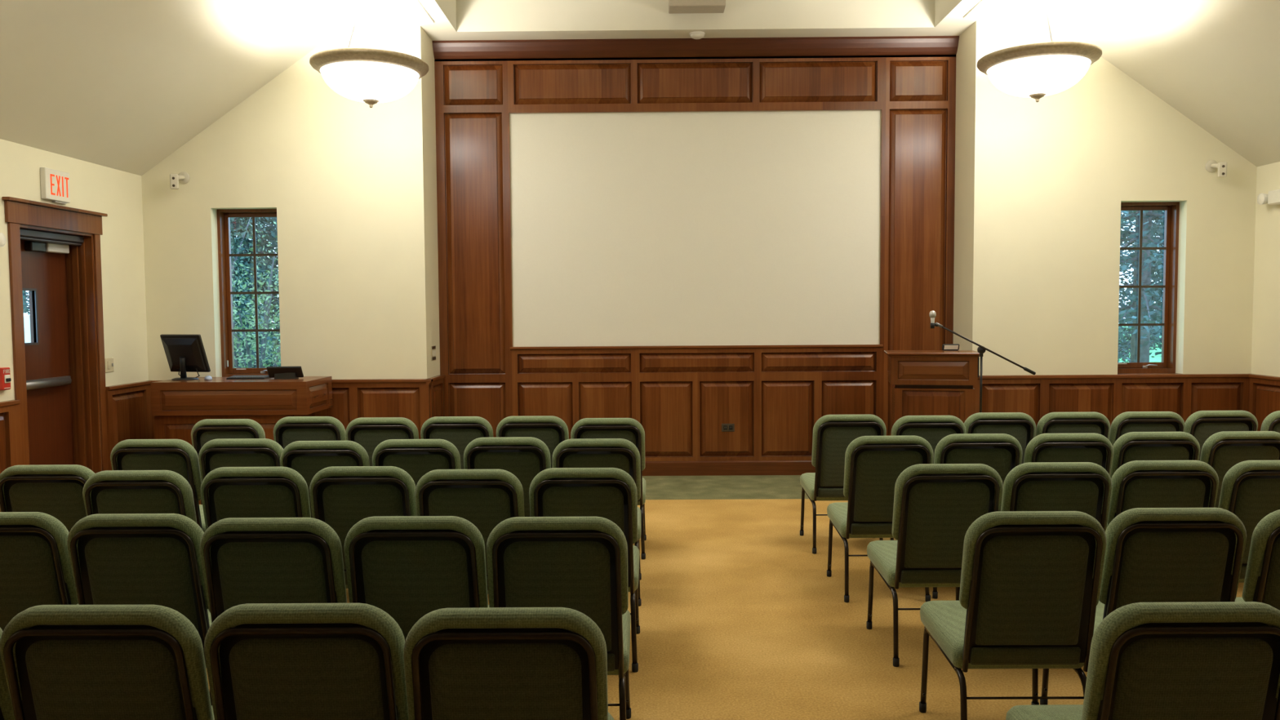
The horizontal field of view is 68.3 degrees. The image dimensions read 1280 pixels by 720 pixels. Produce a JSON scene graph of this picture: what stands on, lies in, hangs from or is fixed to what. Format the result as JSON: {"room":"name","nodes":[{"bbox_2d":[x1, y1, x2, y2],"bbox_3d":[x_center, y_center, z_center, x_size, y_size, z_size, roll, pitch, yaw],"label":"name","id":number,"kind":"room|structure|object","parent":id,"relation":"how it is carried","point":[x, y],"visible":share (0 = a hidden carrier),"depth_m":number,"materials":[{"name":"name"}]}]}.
{"room":"lecture hall","nodes":[
{"label":"lecture hall","id":0,"kind":"room"},
{"bbox_2d":[0,138,148,466],"bbox_3d":[-4.721,0.194,0.391,0.300,2.875,17.280,0,3,1],"label":"wall","id":1,"kind":"structure","parent":0,"point":[117,193],"depth_m":8.01,"materials":[{"name":"beige paint"}]},
{"bbox_2d":[0,232,6,247],"bbox_3d":[-4.467,-0.821,6.328,0.117,0.120,0.510,0,3,1],"label":"emergency light","id":2,"kind":"object","parent":1,"relation":"attached to","point":[2,237],"visible":1,"depth_m":6.53,"materials":[{"name":"white plastic"}]},
{"bbox_2d":[0,367,11,390],"bbox_3d":[-4.485,0.132,6.667,0.062,0.157,0.088,0,3,1],"label":"fire alarm","id":3,"kind":"object","parent":1,"relation":"attached to","point":[5,375],"visible":1,"depth_m":6.65,"materials":[{"name":"red plastic"}]},
{"bbox_2d":[0,400,22,511],"bbox_3d":[-4.547,1.181,-0.523,0.050,1.000,14.752,0,3,1],"label":"trim","id":4,"kind":"structure","parent":1,"relation":"attached to","point":[11,447],"depth_m":6.72,"materials":[{"name":"brown wood"}]},
{"bbox_2d":[1,196,108,473],"bbox_3d":[-4.633,0.032,7.367,0.355,2.448,1.220,0,3,1],"label":"door","id":5,"kind":"structure","parent":1,"relation":"in","point":[58,388],"depth_m":7.61,"materials":[{"name":"brown wood"}]},
{"bbox_2d":[40,167,70,204],"bbox_3d":[-4.498,-1.337,7.267,0.044,0.246,0.300,0,3,1],"label":"exit sign","id":6,"kind":"object","parent":1,"relation":"attached to","point":[55,184],"visible":1,"depth_m":7.23,"materials":[{"name":"white plastic"}]},
{"bbox_2d":[104,357,114,372],"bbox_3d":[-4.495,0.043,8.009,0.020,0.120,0.124,0,3,1],"label":"light switch","id":7,"kind":"object","parent":1,"relation":"attached to","point":[108,362],"visible":1,"depth_m":8.00,"materials":[{"name":"plastic"}]},
{"bbox_2d":[105,380,152,470],"bbox_3d":[-4.473,0.706,8.297,0.050,1.000,0.698,0,3,1],"label":"trim","id":8,"kind":"structure","parent":1,"relation":"attached to","point":[128,406],"depth_m":8.23,"materials":[{"name":"brown wood"}]},
{"bbox_2d":[0,0,1279,175],"bbox_3d":[0.434,-2.195,0.579,10.635,2.265,17.400,0,3,1],"label":"ceiling","id":9,"kind":"structure","parent":0,"point":[122,85],"depth_m":7.69,"materials":[{"name":"paint"}]},
{"bbox_2d":[309,0,428,107],"bbox_3d":[-2.126,-2.454,7.427,0.904,0.932,0.904,0,3,1],"label":"pendant lamp","id":10,"kind":"object","parent":9,"relation":"hanging from","point":[370,76],"visible":1,"depth_m":7.18,"materials":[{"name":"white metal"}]},
{"bbox_2d":[668,0,725,13],"bbox_3d":[0.510,-3.374,8.486,0.504,0.440,0.223,0,3,1],"label":"wall box","id":11,"kind":"object","parent":9,"relation":"attached to","point":[674,6],"visible":1,"depth_m":8.42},
{"bbox_2d":[689,31,705,39],"bbox_3d":[0.530,-2.999,8.737,0.144,0.046,0.144,0,3,1],"label":"smoke detector","id":12,"kind":"object","parent":9,"relation":"attached to","point":[695,34],"visible":1,"depth_m":8.69,"materials":[{"name":"white plastic"}]},
{"bbox_2d":[977,0,1102,102],"bbox_3d":[3.114,-2.486,7.381,0.904,0.932,0.904,0,3,1],"label":"pendant lamp","id":13,"kind":"object","parent":9,"relation":"hanging from","point":[1037,70],"visible":1,"depth_m":7.14,"materials":[{"name":"white glass"}]},
{"bbox_2d":[141,20,1257,380],"bbox_3d":[0.515,-0.975,8.997,10.635,4.215,0.920,0,3,1],"label":"wall","id":14,"kind":"structure","parent":0,"point":[1041,187],"depth_m":8.53,"materials":[{"name":"beige paint"}]},
{"bbox_2d":[169,171,190,189],"bbox_3d":[-4.134,-1.614,8.476,0.125,0.170,0.130,0,3,1],"label":"wall bracket","id":15,"kind":"object","parent":14,"relation":"attached to","point":[183,177],"visible":1,"depth_m":8.44,"materials":[{"name":"beige plastic"}]},
{"bbox_2d":[217,208,279,377],"bbox_3d":[-3.582,-0.592,8.740,0.603,1.593,0.302,0,3,1],"label":"window","id":16,"kind":"structure","parent":14,"relation":"in","point":[224,215],"depth_m":8.78,"materials":[{"name":"brown wood"}]},
{"bbox_2d":[150,378,432,439],"bbox_3d":[-3.193,0.679,8.631,2.605,1.000,0.050,0,3,1],"label":"wainscoting","id":17,"kind":"structure","parent":14,"relation":"attached to","point":[353,399],"depth_m":8.60,"materials":[{"name":"brown wood"}]},
{"bbox_2d":[320,0,434,24],"bbox_3d":[-2.219,-2.918,7.255,0.792,0.016,2.165,0,3,1],"label":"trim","id":18,"kind":"structure","parent":14,"relation":"attached to","point":[371,11],"depth_m":7.99,"materials":[{"name":"paint"}]},
{"bbox_2d":[431,345,435,360],"bbox_3d":[-1.937,-0.065,8.864,0.012,0.140,0.170,0,3,1],"label":"wall plate","id":19,"kind":"object","parent":14,"relation":"attached to","point":[433,347],"visible":1,"depth_m":8.85,"materials":[{"name":"white plastic"}]},
{"bbox_2d":[426,374,445,417],"bbox_3d":[-1.913,0.656,8.899,0.050,1.000,0.607,0,3,1],"label":"trim","id":20,"kind":"structure","parent":14,"relation":"attached to","point":[436,389],"depth_m":8.87,"materials":[{"name":"brown wood"}]},
{"bbox_2d":[431,35,959,475],"bbox_3d":[0.533,-0.954,9.059,4.960,4.166,0.118,0,3,1],"label":"wood paneling","id":21,"kind":"structure","parent":14,"relation":"attached to","point":[774,397],"depth_m":9.07,"materials":[{"name":"brown wood"}]},
{"bbox_2d":[509,110,881,346],"bbox_3d":[0.533,-1.257,9.091,3.553,2.238,0.016,0,3,1],"label":"projection screen","id":22,"kind":"object","parent":14,"relation":"attached to","point":[716,228],"visible":1,"depth_m":9.09,"materials":[{"name":"fabric"}]},
{"bbox_2d":[721,423,734,431],"bbox_3d":[0.854,0.656,9.157,0.124,0.076,0.010,0,3,1],"label":"power outlet","id":23,"kind":"object","parent":14,"relation":"attached to","point":[725,427],"visible":1,"depth_m":9.15,"materials":[{"name":"black plastic"}]},
{"bbox_2d":[963,0,1074,17],"bbox_3d":[3.212,-2.952,7.208,0.765,0.016,2.165,0,3,1],"label":"trim","id":24,"kind":"structure","parent":14,"relation":"attached to","point":[984,8],"depth_m":8.03,"materials":[{"name":"paint"}]},
{"bbox_2d":[973,373,1249,439],"bbox_3d":[4.254,0.633,8.566,2.570,1.000,0.050,0,3,1],"label":"wainscoting","id":25,"kind":"structure","parent":14,"relation":"attached to","point":[1036,396],"depth_m":8.54,"materials":[{"name":"brown wood"}]},
{"bbox_2d":[1117,201,1179,374],"bbox_3d":[4.622,-0.644,8.668,0.594,1.593,0.302,0,3,1],"label":"window","id":26,"kind":"structure","parent":14,"relation":"in","point":[1167,366],"depth_m":8.70,"materials":[{"name":"brown wood"}]},
{"bbox_2d":[1204,160,1226,177],"bbox_3d":[5.126,-1.702,8.393,0.125,0.170,0.130,0,3,1],"label":"wall bracket","id":27,"kind":"object","parent":14,"relation":"attached to","point":[1211,166],"visible":1,"depth_m":8.36,"materials":[{"name":"beige plastic"}]},
{"bbox_2d":[205,475,1244,719],"bbox_3d":[0.459,1.633,0.685,10.635,0.100,17.800,0,3,1],"label":"floor","id":28,"kind":"structure","parent":0,"point":[740,619],"depth_m":4.79,"materials":[{"name":"carpet"}]},
{"bbox_2d":[0,627,15,719],"bbox_3d":[-1.772,1.034,2.554,0.480,0.925,0.615,0,3,0],"label":"chair","id":29,"kind":"object","parent":28,"relation":"on","point":[6,713],"visible":0.17,"depth_m":2.30,"materials":[{"name":"green fabric"}]},
{"bbox_2d":[0,511,78,631],"bbox_3d":[-2.243,0.981,3.597,0.480,0.925,0.615,0,3,0],"label":"chair","id":30,"kind":"object","parent":28,"relation":"on","point":[36,570],"visible":0.33,"depth_m":3.31,"materials":[{"name":"green fabric"}]},
{"bbox_2d":[0,464,94,532],"bbox_3d":[-2.719,0.929,4.623,0.480,0.925,0.615,0,3,0],"label":"chair","id":31,"kind":"object","parent":28,"relation":"on","point":[55,491],"visible":0.22,"depth_m":4.33,"materials":[{"name":"green fabric"}]},
{"bbox_2d":[0,604,214,719],"bbox_3d":[-1.285,1.032,2.538,0.480,0.925,0.615,0,3,1],"label":"chair","id":32,"kind":"object","parent":28,"relation":"on","point":[60,662],"visible":0.96,"depth_m":2.25,"materials":[{"name":"green fabric"}]},
{"bbox_2d":[66,513,212,705],"bbox_3d":[-1.743,0.980,3.556,0.480,0.925,0.615,0,3,0],"label":"chair","id":33,"kind":"object","parent":28,"relation":"on","point":[115,558],"visible":0.49,"depth_m":3.27,"materials":[{"name":"green fabric"}]},
{"bbox_2d":[82,470,196,523],"bbox_3d":[-2.221,0.935,4.456,0.480,0.925,0.615,0,3,0],"label":"chair","id":34,"kind":"object","parent":28,"relation":"on","point":[107,491],"visible":0.27,"depth_m":4.16,"materials":[{"name":"green fabric"}]},
{"bbox_2d":[110,439,205,532],"bbox_3d":[-2.671,0.883,5.477,0.480,0.925,0.615,0,3,1],"label":"chair","id":35,"kind":"object","parent":28,"relation":"on","point":[179,456],"visible":0.41,"depth_m":5.18,"materials":[{"name":"green fabric"}]},
{"bbox_2d":[191,418,265,504],"bbox_3d":[-2.683,0.832,6.434,0.480,0.925,0.615,0,3,1],"label":"chair","id":36,"kind":"object","parent":28,"relation":"on","point":[203,431],"visible":0.23,"depth_m":6.13,"materials":[{"name":"green fabric"}]},
{"bbox_2d":[198,438,283,482],"bbox_3d":[-2.185,0.880,5.473,0.480,0.925,0.615,0,3,0],"label":"chair","id":37,"kind":"object","parent":28,"relation":"on","point":[215,454],"visible":0.28,"depth_m":5.17,"materials":[{"name":"green fabric"}]},
{"bbox_2d":[150,376,332,504],"bbox_3d":[-3.430,0.685,8.227,1.308,1.036,0.641,0,3,1],"label":"desk","id":38,"kind":"object","parent":28,"relation":"on","point":[176,406],"visible":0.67,"depth_m":7.90,"materials":[{"name":"brown wood"}]},
{"bbox_2d":[160,334,210,380],"bbox_3d":[-3.930,-0.027,8.196,0.406,0.395,0.216,0,3,15],"label":"computer monitor","id":39,"kind":"object","parent":38,"relation":"on","point":[184,353],"visible":1,"depth_m":8.13,"materials":[{"name":"black plastic"}]},
{"bbox_2d":[204,375,212,380],"bbox_3d":[-3.728,0.154,8.152,0.062,0.036,0.110,-1,3,-19],"label":"computer mouse","id":40,"kind":"object","parent":38,"relation":"on","point":[207,377],"visible":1,"depth_m":8.12,"materials":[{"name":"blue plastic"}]},
{"bbox_2d":[226,375,269,379],"bbox_3d":[-3.427,0.151,8.269,0.330,0.026,0.140,0,3,1],"label":"keyboard","id":41,"kind":"object","parent":38,"relation":"on","point":[233,377],"visible":1,"depth_m":8.21,"materials":[{"name":"black plastic"}]},
{"bbox_2d":[266,366,303,379],"bbox_3d":[-3.078,0.109,8.201,0.297,0.112,0.125,0,3,1],"label":"panel","id":42,"kind":"object","parent":38,"relation":"on","point":[276,372],"visible":1,"depth_m":8.18,"materials":[{"name":"black plastic"}]},
{"bbox_2d":[200,466,311,530],"bbox_3d":[-1.735,0.928,4.528,0.480,0.925,0.615,0,3,0],"label":"chair","id":43,"kind":"object","parent":28,"relation":"on","point":[226,492],"visible":0.29,"depth_m":4.23,"materials":[{"name":"green fabric"}]},
{"bbox_2d":[200,517,346,623],"bbox_3d":[-1.248,0.981,3.479,0.480,0.925,0.615,0,3,1],"label":"chair","id":44,"kind":"object","parent":28,"relation":"on","point":[244,560],"visible":0.36,"depth_m":3.19,"materials":[{"name":"green fabric"}]},
{"bbox_2d":[204,603,408,719],"bbox_3d":[-0.801,1.028,2.539,0.480,0.925,0.615,0,3,0],"label":"chair","id":45,"kind":"object","parent":28,"relation":"on","point":[264,661],"visible":0.95,"depth_m":2.25,"materials":[{"name":"green fabric"}]},
{"bbox_2d":[273,416,346,448],"bbox_3d":[-2.191,0.822,6.550,0.480,0.925,0.615,0,3,1],"label":"chair","id":46,"kind":"object","parent":28,"relation":"on","point":[287,430],"visible":0.24,"depth_m":6.25,"materials":[{"name":"green fabric"}]},
{"bbox_2d":[280,440,369,517],"bbox_3d":[-1.697,0.882,5.371,0.480,0.925,0.615,0,3,1],"label":"chair","id":47,"kind":"object","parent":28,"relation":"on","point":[308,458],"visible":0.27,"depth_m":5.07,"materials":[{"name":"green fabric"}]},
{"bbox_2d":[309,466,416,588],"bbox_3d":[-1.242,0.925,4.522,0.480,0.925,0.615,0,3,1],"label":"chair","id":48,"kind":"object","parent":28,"relation":"on","point":[341,496],"visible":0.33,"depth_m":4.23,"materials":[{"name":"green fabric"}]},
{"bbox_2d":[345,417,418,466],"bbox_3d":[-1.685,0.823,6.461,0.480,0.925,0.615,0,3,1],"label":"chair","id":49,"kind":"object","parent":28,"relation":"on","point":[369,433],"visible":0.32,"depth_m":6.16,"materials":[{"name":"green fabric"}]},
{"bbox_2d":[372,439,461,487],"bbox_3d":[-1.213,0.877,5.407,0.480,0.925,0.615,0,3,0],"label":"chair","id":50,"kind":"object","parent":28,"relation":"on","point":[417,457],"visible":0.28,"depth_m":5.11,"materials":[{"name":"green fabric"}]},
{"bbox_2d":[344,515,489,641],"bbox_3d":[-0.761,0.977,3.486,0.480,0.925,0.615,0,3,1],"label":"chair","id":51,"kind":"object","parent":28,"relation":"on","point":[409,568],"visible":0.41,"depth_m":3.20,"materials":[{"name":"green fabric"}]},
{"bbox_2d":[420,416,493,469],"bbox_3d":[-1.201,0.819,6.489,0.480,0.925,0.615,0,3,1],"label":"chair","id":52,"kind":"object","parent":28,"relation":"on","point":[460,431],"visible":0.23,"depth_m":6.19,"materials":[{"name":"green fabric"}]},
{"bbox_2d":[414,469,524,594],"bbox_3d":[-0.744,0.926,4.424,0.480,0.925,0.615,0,3,1],"label":"chair","id":53,"kind":"object","parent":28,"relation":"on","point":[485,498],"visible":0.27,"depth_m":4.13,"materials":[{"name":"green fabric"}]},
{"bbox_2d":[463,436,551,516],"bbox_3d":[-0.728,0.871,5.461,0.480,0.925,0.615,0,3,0],"label":"chair","id":54,"kind":"object","parent":28,"relation":"on","point":[525,457],"visible":0.28,"depth_m":5.16,"materials":[{"name":"green fabric"}]},
{"bbox_2d":[403,607,613,719],"bbox_3d":[-0.314,1.027,2.496,0.480,0.925,0.615,0,3,0],"label":"chair","id":55,"kind":"object","parent":28,"relation":"on","point":[470,663],"visible":1,"depth_m":2.20,"materials":[{"name":"green fabric"}]},
{"bbox_2d":[496,415,568,467],"bbox_3d":[-0.703,0.815,6.489,0.480,0.925,0.615,0,3,1],"label":"chair","id":56,"kind":"object","parent":28,"relation":"on","point":[552,430],"visible":0.23,"depth_m":6.19,"materials":[{"name":"green fabric"}]},
{"bbox_2d":[486,516,631,719],"bbox_3d":[-0.278,0.975,3.464,0.480,0.925,0.615,0,3,0],"label":"chair","id":57,"kind":"object","parent":28,"relation":"on","point":[580,564],"visible":0.68,"depth_m":3.18,"materials":[{"name":"green fabric"}]},
{"bbox_2d":[528,467,639,672],"bbox_3d":[-0.245,0.922,4.442,0.480,0.925,0.615,0,3,1],"label":"chair","id":58,"kind":"object","parent":28,"relation":"on","point":[611,494],"visible":0.6,"depth_m":4.15,"materials":[{"name":"green fabric"}]},
{"bbox_2d":[551,438,641,606],"bbox_3d":[-0.234,0.872,5.378,0.480,0.925,0.615,0,3,0],"label":"chair","id":59,"kind":"object","parent":28,"relation":"on","point":[622,454],"visible":0.41,"depth_m":5.08,"materials":[{"name":"green fabric"}]},
{"bbox_2d":[570,417,646,559],"bbox_3d":[-0.201,0.820,6.346,0.480,0.925,0.615,0,3,1],"label":"chair","id":60,"kind":"object","parent":28,"relation":"on","point":[630,429],"visible":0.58,"depth_m":6.05,"materials":[{"name":"green fabric"}]},
{"bbox_2d":[800,414,886,554],"bbox_3d":[1.375,0.803,6.450,0.480,0.925,0.615,0,3,0],"label":"chair","id":61,"kind":"object","parent":28,"relation":"on","point":[833,434],"visible":0.66,"depth_m":6.19,"materials":[{"name":"green fabric"}]},
{"bbox_2d":[826,435,933,602],"bbox_3d":[1.363,0.859,5.417,0.480,0.925,0.615,0,3,0],"label":"chair","id":62,"kind":"object","parent":28,"relation":"on","point":[873,464],"visible":0.73,"depth_m":5.16,"materials":[{"name":"green fabric"}]},
{"bbox_2d":[890,415,965,540],"bbox_3d":[1.867,0.805,6.365,0.480,0.925,0.615,0,3,0],"label":"chair","id":63,"kind":"object","parent":28,"relation":"on","point":[932,428],"visible":0.27,"depth_m":6.06,"materials":[{"name":"green fabric"}]},
{"bbox_2d":[884,350,979,428],"bbox_3d":[2.495,0.548,8.112,0.759,1.242,0.480,0,3,11],"label":"lectern","id":64,"kind":"object","parent":28,"relation":"on","point":[923,382],"visible":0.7,"depth_m":7.90,"materials":[{"name":"brown wood"}]},
{"bbox_2d":[942,343,959,351],"bbox_3d":[2.703,-0.110,8.219,0.144,0.058,0.049,0,3,1],"label":"display","id":65,"kind":"object","parent":64,"relation":"on","point":[945,347],"visible":1,"depth_m":8.21,"materials":[{"name":"black plastic"}]},
{"bbox_2d":[866,463,1003,666],"bbox_3d":[1.380,0.909,4.482,0.480,0.925,0.615,0,3,0],"label":"chair","id":66,"kind":"object","parent":28,"relation":"on","point":[935,505],"visible":0.78,"depth_m":4.23,"materials":[{"name":"green fabric"}]},
{"bbox_2d":[932,433,1022,599],"bbox_3d":[1.869,0.853,5.473,0.480,0.925,0.616,0,3,1],"label":"chair","id":67,"kind":"object","parent":28,"relation":"on","point":[1002,452],"visible":0.31,"depth_m":5.17,"materials":[{"name":"green fabric"}]},
{"bbox_2d":[935,322,1035,412],"bbox_3d":[2.712,0.450,7.462,0.792,1.504,0.256,0,3,1],"label":"microphone stand","id":68,"kind":"object","parent":28,"relation":"on","point":[981,349],"visible":0.38,"depth_m":7.40,"materials":[{"name":"black metal"}]},
{"bbox_2d":[928,310,937,328],"bbox_3d":[2.306,-0.318,7.394,0.079,0.140,0.051,0,3,1],"label":"microphone","id":69,"kind":"object","parent":68,"relation":"attached to","point":[932,314],"visible":1,"depth_m":7.38,"materials":[{"name":"grey metal"}]},
{"bbox_2d":[928,310,936,317],"bbox_3d":[2.292,-0.360,7.392,0.051,0.056,0.051,0,3,0],"label":"grille","id":70,"kind":"object","parent":69,"relation":"attached to","point":[932,313],"depth_m":7.37,"materials":[{"name":"metal"}]},
{"bbox_2d":[964,412,1035,463],"bbox_3d":[2.378,0.793,6.507,0.480,0.925,0.615,0,3,1],"label":"chair","id":71,"kind":"object","parent":28,"relation":"on","point":[1020,425],"visible":0.23,"depth_m":6.21,"materials":[{"name":"green fabric"}]},
{"bbox_2d":[919,511,1106,719],"bbox_3d":[1.354,0.962,3.498,0.480,0.925,0.615,0,3,1],"label":"chair","id":72,"kind":"object","parent":28,"relation":"on","point":[1030,584],"visible":0.94,"depth_m":3.25,"materials":[{"name":"green fabric"}]},
{"bbox_2d":[1000,462,1111,532],"bbox_3d":[1.875,0.905,4.503,0.480,0.925,0.615,0,3,0],"label":"chair","id":73,"kind":"object","parent":28,"relation":"on","point":[1086,487],"visible":0.31,"depth_m":4.21,"materials":[{"name":"green fabric"}]},
{"bbox_2d":[1023,432,1113,475],"bbox_3d":[2.364,0.849,5.468,0.480,0.925,0.615,0,3,0],"label":"chair","id":74,"kind":"object","parent":28,"relation":"on","point":[1096,448],"visible":0.25,"depth_m":5.17,"materials":[{"name":"green fabric"}]},
{"bbox_2d":[1035,412,1110,439],"bbox_3d":[2.866,0.790,6.506,0.480,0.925,0.615,0,3,1],"label":"chair","id":75,"kind":"object","parent":28,"relation":"on","point":[1052,422],"visible":0.23,"depth_m":6.21,"materials":[{"name":"green fabric"}]},
{"bbox_2d":[1005,601,1279,719],"bbox_3d":[1.312,1.016,2.502,0.480,0.925,0.615,0,3,0],"label":"chair","id":76,"kind":"object","parent":28,"relation":"on","point":[1183,660],"visible":1,"depth_m":2.21,"materials":[{"name":"green fabric"}]},
{"bbox_2d":[1040,507,1246,704],"bbox_3d":[1.856,0.957,3.538,0.480,0.925,0.615,0,3,1],"label":"chair","id":77,"kind":"object","parent":28,"relation":"on","point":[1153,554],"visible":0.45,"depth_m":3.25,"materials":[{"name":"green fabric"}]},
{"bbox_2d":[1109,411,1185,445],"bbox_3d":[3.359,0.787,6.507,0.480,0.925,0.615,0,3,1],"label":"chair","id":78,"kind":"object","parent":28,"relation":"on","point":[1124,423],"visible":0.27,"depth_m":6.21,"materials":[{"name":"green fabric"}]},
{"bbox_2d":[1110,431,1199,478],"bbox_3d":[2.862,0.844,5.505,0.480,0.925,0.615,0,3,0],"label":"chair","id":79,"kind":"object","parent":28,"relation":"on","point":[1131,446],"visible":0.23,"depth_m":5.21,"materials":[{"name":"green fabric"}]},
{"bbox_2d":[1106,460,1218,528],"bbox_3d":[2.373,0.899,4.536,0.480,0.925,0.615,0,3,1],"label":"chair","id":80,"kind":"object","parent":28,"relation":"on","point":[1135,483],"visible":0.29,"depth_m":4.24,"materials":[{"name":"green fabric"}]},
{"bbox_2d":[1184,410,1257,460],"bbox_3d":[3.856,0.782,6.536,0.480,0.925,0.615,0,3,0],"label":"chair","id":81,"kind":"object","parent":28,"relation":"on","point":[1202,424],"visible":0.25,"depth_m":6.24,"materials":[{"name":"green fabric"}]},
{"bbox_2d":[1200,431,1279,507],"bbox_3d":[3.357,0.841,5.500,0.480,0.925,0.615,0,3,0],"label":"chair","id":82,"kind":"object","parent":28,"relation":"on","point":[1222,451],"visible":0.3,"depth_m":5.20,"materials":[{"name":"green fabric"}]},
{"bbox_2d":[1217,460,1279,582],"bbox_3d":[2.870,0.897,4.521,0.480,0.925,0.615,0,3,0],"label":"chair","id":83,"kind":"object","parent":28,"relation":"on","point":[1250,491],"visible":0.27,"depth_m":4.23,"materials":[{"name":"green fabric"}]},
{"bbox_2d":[1235,509,1279,610],"bbox_3d":[2.356,0.954,3.517,0.480,0.925,0.615,0,3,1],"label":"chair","id":84,"kind":"object","parent":28,"relation":"on","point":[1262,577],"visible":0.3,"depth_m":3.25,"materials":[{"name":"green fabric"}]},
{"bbox_2d":[1260,410,1279,432],"bbox_3d":[4.351,0.780,6.505,0.480,0.925,0.615,0,3,0],"label":"chair","id":85,"kind":"object","parent":28,"relation":"on","point":[1272,422],"visible":0.21,"depth_m":6.21,"materials":[{"name":"green fabric"}]},
{"bbox_2d":[1251,161,1279,376],"bbox_3d":[5.614,0.129,0.300,0.300,2.875,17.280,0,3,1],"label":"wall","id":86,"kind":"structure","parent":0,"point":[1265,348],"depth_m":8.33,"materials":[{"name":"beige paint"}]},
{"bbox_2d":[1248,373,1279,431],"bbox_3d":[5.445,1.069,0.291,0.050,1.000,16.558,0,3,1],"label":"trim","id":87,"kind":"structure","parent":86,"relation":"attached to","point":[1264,390],"depth_m":8.33,"materials":[{"name":"brown wood"}]},
{"bbox_2d":[1257,189,1279,204],"bbox_3d":[5.463,-1.395,8.036,0.117,0.120,0.510,0,3,1],"label":"emergency light","id":88,"kind":"object","parent":86,"relation":"attached to","point":[1273,197],"visible":1,"depth_m":8.14,"materials":[{"name":"white plastic"}]},
{"label":"outside","id":89,"kind":"structure","parent":0,"visible":0},
{"bbox_2d":[266,326,1161,362],"bbox_3d":[0.430,-0.845,49.775,140.000,0.180,80.500,0,3,1],"label":"lawn","id":90,"kind":"structure","parent":89,"point":[1157,358],"depth_m":32.58,"materials":[{"name":"green plant"}]},
{"bbox_2d":[22,290,29,315],"bbox_3d":[-15.474,-3.757,23.337,3.928,8.689,4.190,0,3,15],"label":"spruce tree","id":91,"kind":"object","parent":90,"relation":"on","point":[25,308],"visible":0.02,"depth_m":23.32,"materials":[{"name":"green plant"}]},
{"bbox_2d":[23,312,31,342],"bbox_3d":[-11.823,-0.031,18.179,2.900,1.750,0.125,-2,4,-29],"label":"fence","id":92,"kind":"object","parent":90,"relation":"on","point":[26,317],"visible":0.06,"depth_m":18.12,"materials":[{"name":"white"}]},
{"bbox_2d":[230,217,278,351],"bbox_3d":[-5.844,-1.579,12.485,2.892,5.385,4.145,0,3,1],"label":"leafy tree","id":93,"kind":"object","parent":90,"relation":"on","point":[247,237],"visible":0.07,"depth_m":13.21,"materials":[{"name":"green plant"}]},
{"bbox_2d":[230,217,279,361],"bbox_3d":[-9.023,-4.101,21.304,5.293,10.971,5.621,1,3,25],"label":"spruce tree","id":94,"kind":"object","parent":90,"relation":"on","point":[272,225],"visible":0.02,"depth_m":21.19,"materials":[{"name":"green plant"}]},
{"bbox_2d":[230,217,280,368],"bbox_3d":[-6.755,-3.212,15.517,5.911,9.888,5.336,0,3,16],"label":"spruce tree","id":95,"kind":"object","parent":90,"relation":"on","point":[271,232],"visible":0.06,"depth_m":15.16,"materials":[{"name":"green plant"}]},
{"bbox_2d":[231,222,280,368],"bbox_3d":[-4.626,-0.205,11.416,2.172,2.991,2.237,0,3,1],"label":"leafy shrub","id":96,"kind":"object","parent":90,"relation":"on","point":[264,351],"visible":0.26,"depth_m":11.19,"materials":[{"name":"green plant"}]},
{"bbox_2d":[1118,325,1151,362],"bbox_3d":[9.374,-0.211,19.484,2.378,1.751,2.465,0,3,1],"label":"leafy shrub","id":97,"kind":"object","parent":90,"relation":"on","point":[1122,326],"visible":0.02,"depth_m":19.01,"materials":[{"name":"green plant"}]},
{"bbox_2d":[1117,210,1164,362],"bbox_3d":[9.949,-3.594,17.228,4.448,8.677,4.228,-2,3,-28],"label":"spruce tree","id":98,"kind":"object","parent":90,"relation":"on","point":[1123,344],"visible":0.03,"depth_m":17.20,"materials":[{"name":"green plant"}]},
{"bbox_2d":[1118,210,1164,362],"bbox_3d":[6.975,-3.773,13.245,4.832,9.501,4.414,-2,3,-28],"label":"spruce tree","id":99,"kind":"object","parent":90,"relation":"on","point":[1148,256],"visible":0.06,"depth_m":13.25,"materials":[{"name":"green plant"}]},
{"bbox_2d":[1122,210,1164,345],"bbox_3d":[24.297,-5.623,42.669,6.313,11.058,6.049,-3,4,-42],"label":"spruce tree","id":100,"kind":"object","parent":90,"relation":"on","point":[1164,211],"visible":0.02,"depth_m":43.42,"materials":[{"name":"green plant"}]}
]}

